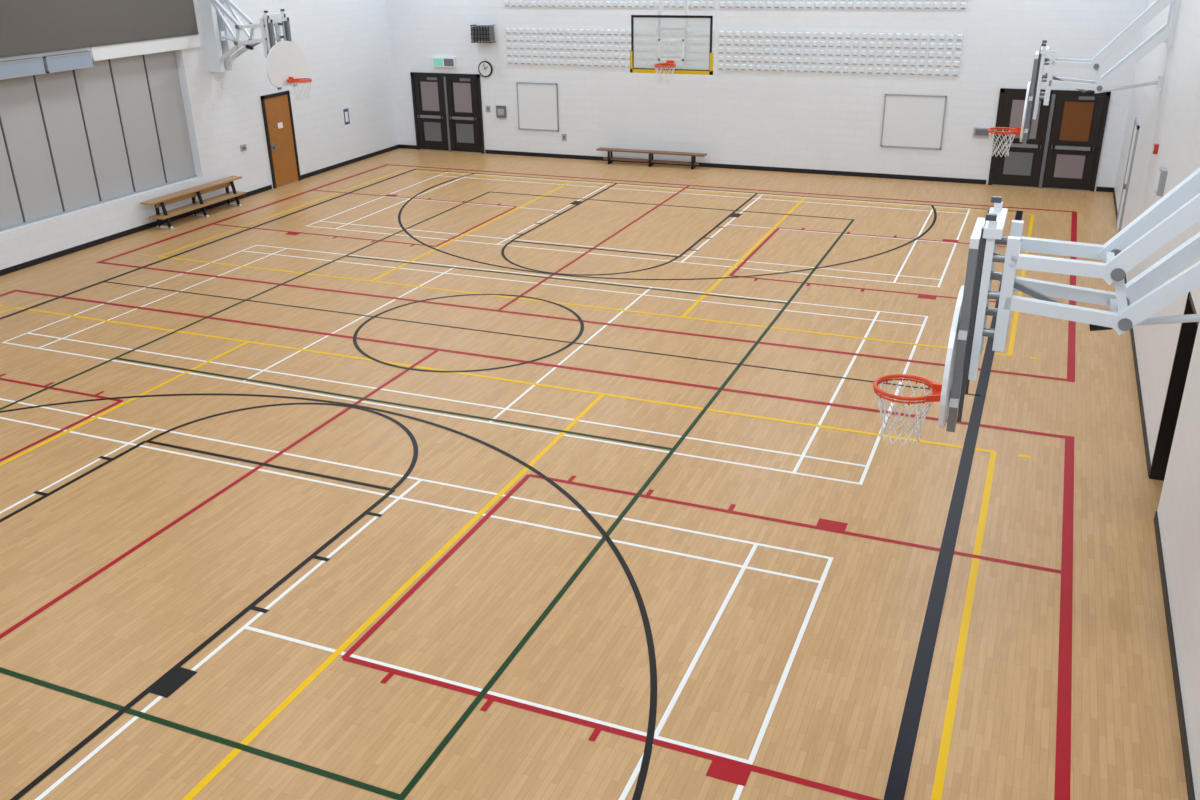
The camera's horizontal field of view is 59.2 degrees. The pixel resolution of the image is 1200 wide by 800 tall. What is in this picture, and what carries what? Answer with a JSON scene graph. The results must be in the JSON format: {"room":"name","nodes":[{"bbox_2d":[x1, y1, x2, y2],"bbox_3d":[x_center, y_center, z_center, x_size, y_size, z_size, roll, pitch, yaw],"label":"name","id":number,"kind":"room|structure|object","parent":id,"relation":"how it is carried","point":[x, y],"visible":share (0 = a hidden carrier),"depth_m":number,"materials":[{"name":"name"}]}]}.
{"room":"sports hall","nodes":[
{"label":"sports hall","id":0,"kind":"room"},
{"bbox_2d":[0,0,398,269],"bbox_3d":[-11.955,-5.642,18.154,0.500,7.600,29.180,9,25,21],"label":"wall","id":1,"kind":"structure","parent":0,"point":[345,45],"depth_m":26.11,"materials":[{"name":"white paint"}]},
{"bbox_2d":[0,51,93,79],"bbox_3d":[-11.115,-5.996,19.303,0.130,0.300,4.530,9,25,21],"label":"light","id":2,"kind":"object","parent":1,"relation":"attached to","point":[78,60],"visible":1,"depth_m":20.26,"materials":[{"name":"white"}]},
{"bbox_2d":[0,50,196,231],"bbox_3d":[-12.026,-4.149,18.448,0.090,3.110,13.300,9,25,21],"label":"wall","id":3,"kind":"structure","parent":1,"relation":"attached to","point":[116,128],"depth_m":21.77,"materials":[{"name":"grey fabric"}]},
{"bbox_2d":[0,0,198,56],"bbox_3d":[-11.739,-6.891,17.405,0.090,2.720,13.820,9,25,21],"label":"board","id":4,"kind":"object","parent":1,"relation":"attached to","point":[26,26],"visible":1,"depth_m":20.99,"materials":[{"name":"grey"}]},
{"bbox_2d":[0,34,200,61],"bbox_3d":[-11.812,-5.533,18.060,0.260,0.270,13.850,9,25,21],"label":"trim","id":5,"kind":"structure","parent":1,"relation":"attached to","point":[119,50],"depth_m":22.12,"materials":[{"name":"white paint"}]},
{"bbox_2d":[0,144,398,275],"bbox_3d":[-11.653,-2.172,19.553,0.015,0.110,29.165,9,25,21],"label":"baseboard","id":6,"kind":"structure","parent":1,"relation":"attached to","point":[30,263],"depth_m":23.28,"materials":[{"name":"black rubber"}]},
{"bbox_2d":[240,144,246,151],"bbox_3d":[-8.671,-6.134,25.699,0.025,0.150,0.200,9,25,21],"label":"light switch","id":7,"kind":"object","parent":1,"relation":"attached to","point":[243,147],"visible":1,"depth_m":25.68,"materials":[{"name":"grey"}]},
{"bbox_2d":[198,0,311,100],"bbox_3d":[-7.725,-7.943,23.515,2.835,2.383,1.380,9,25,21],"label":"basketball hoop","id":8,"kind":"object","parent":1,"relation":"attached to","point":[286,64],"visible":1,"depth_m":23.56,"materials":[{"name":"orange"}]},
{"bbox_2d":[260,91,300,188],"bbox_3d":[-8.093,-6.629,26.893,0.100,2.280,1.070,9,25,21],"label":"door","id":9,"kind":"structure","parent":1,"relation":"in","point":[276,107],"depth_m":26.87,"materials":[{"name":"brown wood"}]},
{"bbox_2d":[340,103,351,129],"bbox_3d":[-7.028,-7.861,29.280,0.015,0.650,0.440,9,25,21],"label":"framed poster","id":10,"kind":"object","parent":1,"relation":"attached to","point":[345,109],"visible":1,"depth_m":29.27,"materials":[{"name":"white paint"}]},
{"bbox_2d":[0,148,1187,799],"bbox_3d":[-2.629,-0.681,16.124,20.550,0.200,29.580,9,25,21],"label":"floor","id":11,"kind":"structure","parent":0,"point":[835,721],"depth_m":11.48,"materials":[{"name":"brown wood"}]},
{"bbox_2d":[140,176,245,228],"bbox_3d":[-9.186,-4.505,24.140,0.420,0.630,2.950,9,25,21],"label":"bench","id":12,"kind":"object","parent":11,"relation":"on","point":[171,198],"visible":1,"depth_m":24.04,"materials":[{"name":"brown wood"}]},
{"bbox_2d":[0,164,1076,799],"bbox_3d":[-2.695,-0.529,15.522,17.825,0.003,25.800,9,25,21],"label":"court line markings","id":13,"kind":"object","parent":11,"relation":"on","point":[725,767],"visible":1,"depth_m":11.76,"materials":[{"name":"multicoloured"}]},
{"bbox_2d":[596,147,706,169],"bbox_3d":[1.375,-6.536,28.611,3.080,0.400,0.280,9,25,21],"label":"bench","id":14,"kind":"object","parent":11,"relation":"on","point":[609,158],"visible":1,"depth_m":28.52,"materials":[{"name":"brown wood"}]},
{"bbox_2d":[386,0,1147,190],"bbox_3d":[2.936,-9.774,26.957,20.550,7.600,0.200,9,25,21],"label":"wall","id":15,"kind":"structure","parent":0,"point":[817,121],"depth_m":27.09,"materials":[{"name":"white paint"}]},
{"bbox_2d":[432,57,455,66],"bbox_3d":[-4.453,-9.657,30.194,0.720,0.260,0.094,9,25,21],"label":"exit sign","id":16,"kind":"object","parent":15,"relation":"attached to","point":[437,61],"visible":1,"depth_m":30.14,"materials":[{"name":"white paint"}]},
{"bbox_2d":[410,72,484,153],"bbox_3d":[-4.456,-8.354,30.759,2.270,2.220,0.120,9,25,21],"label":"door","id":17,"kind":"structure","parent":15,"relation":"in","point":[447,107],"depth_m":30.75,"materials":[{"name":"black metal"}]},
{"bbox_2d":[470,24,495,42],"bbox_3d":[-3.243,-10.154,29.279,0.612,0.460,0.335,9,25,21],"label":"speaker","id":18,"kind":"object","parent":15,"relation":"attached to","point":[480,33],"visible":1,"depth_m":29.17},
{"bbox_2d":[478,61,492,76],"bbox_3d":[-3.236,-9.334,29.799,0.440,0.440,0.069,9,25,21],"label":"wall clock","id":19,"kind":"object","parent":15,"relation":"attached to","point":[485,68],"visible":1,"depth_m":29.77,"materials":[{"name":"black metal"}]},
{"bbox_2d":[496,105,506,117],"bbox_3d":[-2.815,-8.218,30.113,0.300,0.330,0.055,9,25,21],"label":"thermostat box","id":20,"kind":"object","parent":15,"relation":"attached to","point":[500,110],"visible":1,"depth_m":30.09,"materials":[{"name":"grey plastic"}]},
{"bbox_2d":[516,82,558,130],"bbox_3d":[-1.748,-8.227,29.636,1.250,1.290,0.035,9,25,21],"label":"access panel","id":21,"kind":"object","parent":15,"relation":"attached to","point":[537,103],"visible":1,"depth_m":29.62,"materials":[{"name":"white"}]},
{"bbox_2d":[562,134,566,140],"bbox_3d":[-1.006,-7.384,29.683,0.140,0.180,0.020,9,25,21],"label":"power outlet","id":22,"kind":"object","parent":15,"relation":"attached to","point":[564,136],"visible":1,"depth_m":29.67,"materials":[{"name":"grey plastic"}]},
{"bbox_2d":[504,0,714,8],"bbox_3d":[0.128,-10.779,27.636,6.000,1.000,0.051,9,25,21],"label":"grid","id":23,"kind":"object","parent":15,"relation":"attached to","point":[645,4],"visible":0.96,"depth_m":27.74,"materials":[{"name":"white paint"}]},
{"bbox_2d":[505,27,714,70],"bbox_3d":[0.154,-9.405,28.236,6.000,1.000,0.051,9,25,21],"label":"acoustic wall panel","id":24,"kind":"object","parent":15,"relation":"attached to","point":[534,46],"visible":0.91,"depth_m":28.29,"materials":[{"name":"white paint"}]},
{"bbox_2d":[399,144,1113,191],"bbox_3d":[3.007,-6.295,28.347,19.650,0.110,0.015,9,25,21],"label":"baseboard","id":25,"kind":"structure","parent":15,"relation":"attached to","point":[712,165],"depth_m":27.69,"materials":[{"name":"black rubber"}]},
{"bbox_2d":[717,30,964,76],"bbox_3d":[5.787,-8.560,26.052,6.000,1.000,0.051,9,25,21],"label":"acoustic wall panel","id":26,"kind":"object","parent":15,"relation":"attached to","point":[822,52],"visible":1,"depth_m":25.98,"materials":[{"name":"white paint"}]},
{"bbox_2d":[719,0,967,9],"bbox_3d":[5.760,-9.935,25.452,6.000,1.000,0.051,9,25,21],"label":"grid","id":27,"kind":"object","parent":15,"relation":"attached to","point":[723,4],"visible":1,"depth_m":25.53,"materials":[{"name":"white paint"}]},
{"bbox_2d":[880,94,946,149],"bbox_3d":[7.693,-6.840,25.962,1.460,1.270,0.035,9,25,21],"label":"access panel","id":28,"kind":"object","parent":15,"relation":"attached to","point":[909,121],"visible":1,"depth_m":25.95,"materials":[{"name":"white"}]},
{"bbox_2d":[973,127,992,136],"bbox_3d":[9.218,-6.445,25.427,0.430,0.200,0.065,9,25,21],"label":"plate","id":29,"kind":"object","parent":15,"relation":"attached to","point":[981,132],"visible":0.79,"depth_m":25.41,"materials":[{"name":"grey metal"}]},
{"bbox_2d":[988,88,1110,190],"bbox_3d":[10.553,-6.132,24.927,2.380,2.280,0.120,9,25,21],"label":"door","id":30,"kind":"structure","parent":15,"relation":"in","point":[1078,120],"depth_m":24.92,"materials":[{"name":"black metal"}]},
{"bbox_2d":[1114,0,1199,799],"bbox_3d":[6.605,-2.860,10.956,0.400,7.600,29.180,9,25,21],"label":"wall","id":31,"kind":"structure","parent":0,"point":[1168,117],"depth_m":12.52,"materials":[{"name":"white paint"}]},
{"bbox_2d":[873,167,1199,445],"bbox_3d":[3.324,-0.892,7.409,2.594,2.913,1.380,9,25,21],"label":"basketball hoop","id":32,"kind":"object","parent":31,"relation":"attached to","point":[1177,210],"visible":1,"depth_m":7.38,"materials":[{"name":"orange"}]},
{"bbox_2d":[988,0,1180,156],"bbox_3d":[7.924,-5.465,17.506,2.594,2.913,1.380,9,25,21],"label":"basketball hoop","id":33,"kind":"object","parent":31,"relation":"attached to","point":[1165,34],"visible":1,"depth_m":17.32,"materials":[{"name":"orange"}]},
{"bbox_2d":[1116,118,1139,232],"bbox_3d":[10.547,-4.457,21.189,0.090,2.200,1.070,9,25,21],"label":"door","id":34,"kind":"structure","parent":31,"relation":"in","point":[1136,127],"depth_m":21.05,"materials":[{"name":"grey metal"}]},
{"bbox_2d":[1113,189,1194,799],"bbox_3d":[6.477,0.546,12.522,0.015,0.110,29.165,9,25,21],"label":"baseboard","id":35,"kind":"structure","parent":31,"relation":"attached to","point":[1184,742],"depth_m":9.39,"materials":[{"name":"black rubber"}]},
{"bbox_2d":[1152,144,1158,153],"bbox_3d":[8.588,-3.884,16.337,0.075,0.140,0.110,9,25,21],"label":"fire alarm","id":36,"kind":"object","parent":31,"relation":"attached to","point":[1156,146],"visible":1,"depth_m":16.29,"materials":[{"name":"red plastic"}]},
{"bbox_2d":[1155,167,1167,195],"bbox_3d":[7.867,-3.065,14.807,0.085,0.350,0.300,9,25,21],"label":"electrical box","id":37,"kind":"object","parent":31,"relation":"attached to","point":[1162,175],"visible":1,"depth_m":14.70,"materials":[{"name":"grey metal"}]},
{"bbox_2d":[1149,292,1198,480],"bbox_3d":[6.141,0.081,10.995,0.350,2.196,1.032,9,25,21],"label":"door","id":38,"kind":"structure","parent":31,"relation":"in","point":[1187,335],"depth_m":11.45,"materials":[{"name":"black"}]},
{"bbox_3d":[-2.767,-7.828,13.004,20.550,0.200,29.580,9,25,21],"label":"ceiling","id":39,"kind":"structure","parent":0,"visible":0},
{"bbox_2d":[630,0,713,85],"bbox_3d":[1.946,-9.857,23.884,1.960,4.953,3.268,9,25,21],"label":"basketball hoop","id":40,"kind":"object","parent":39,"relation":"hanging from","point":[670,63],"visible":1,"depth_m":23.69,"materials":[{"name":"orange"}]}
]}

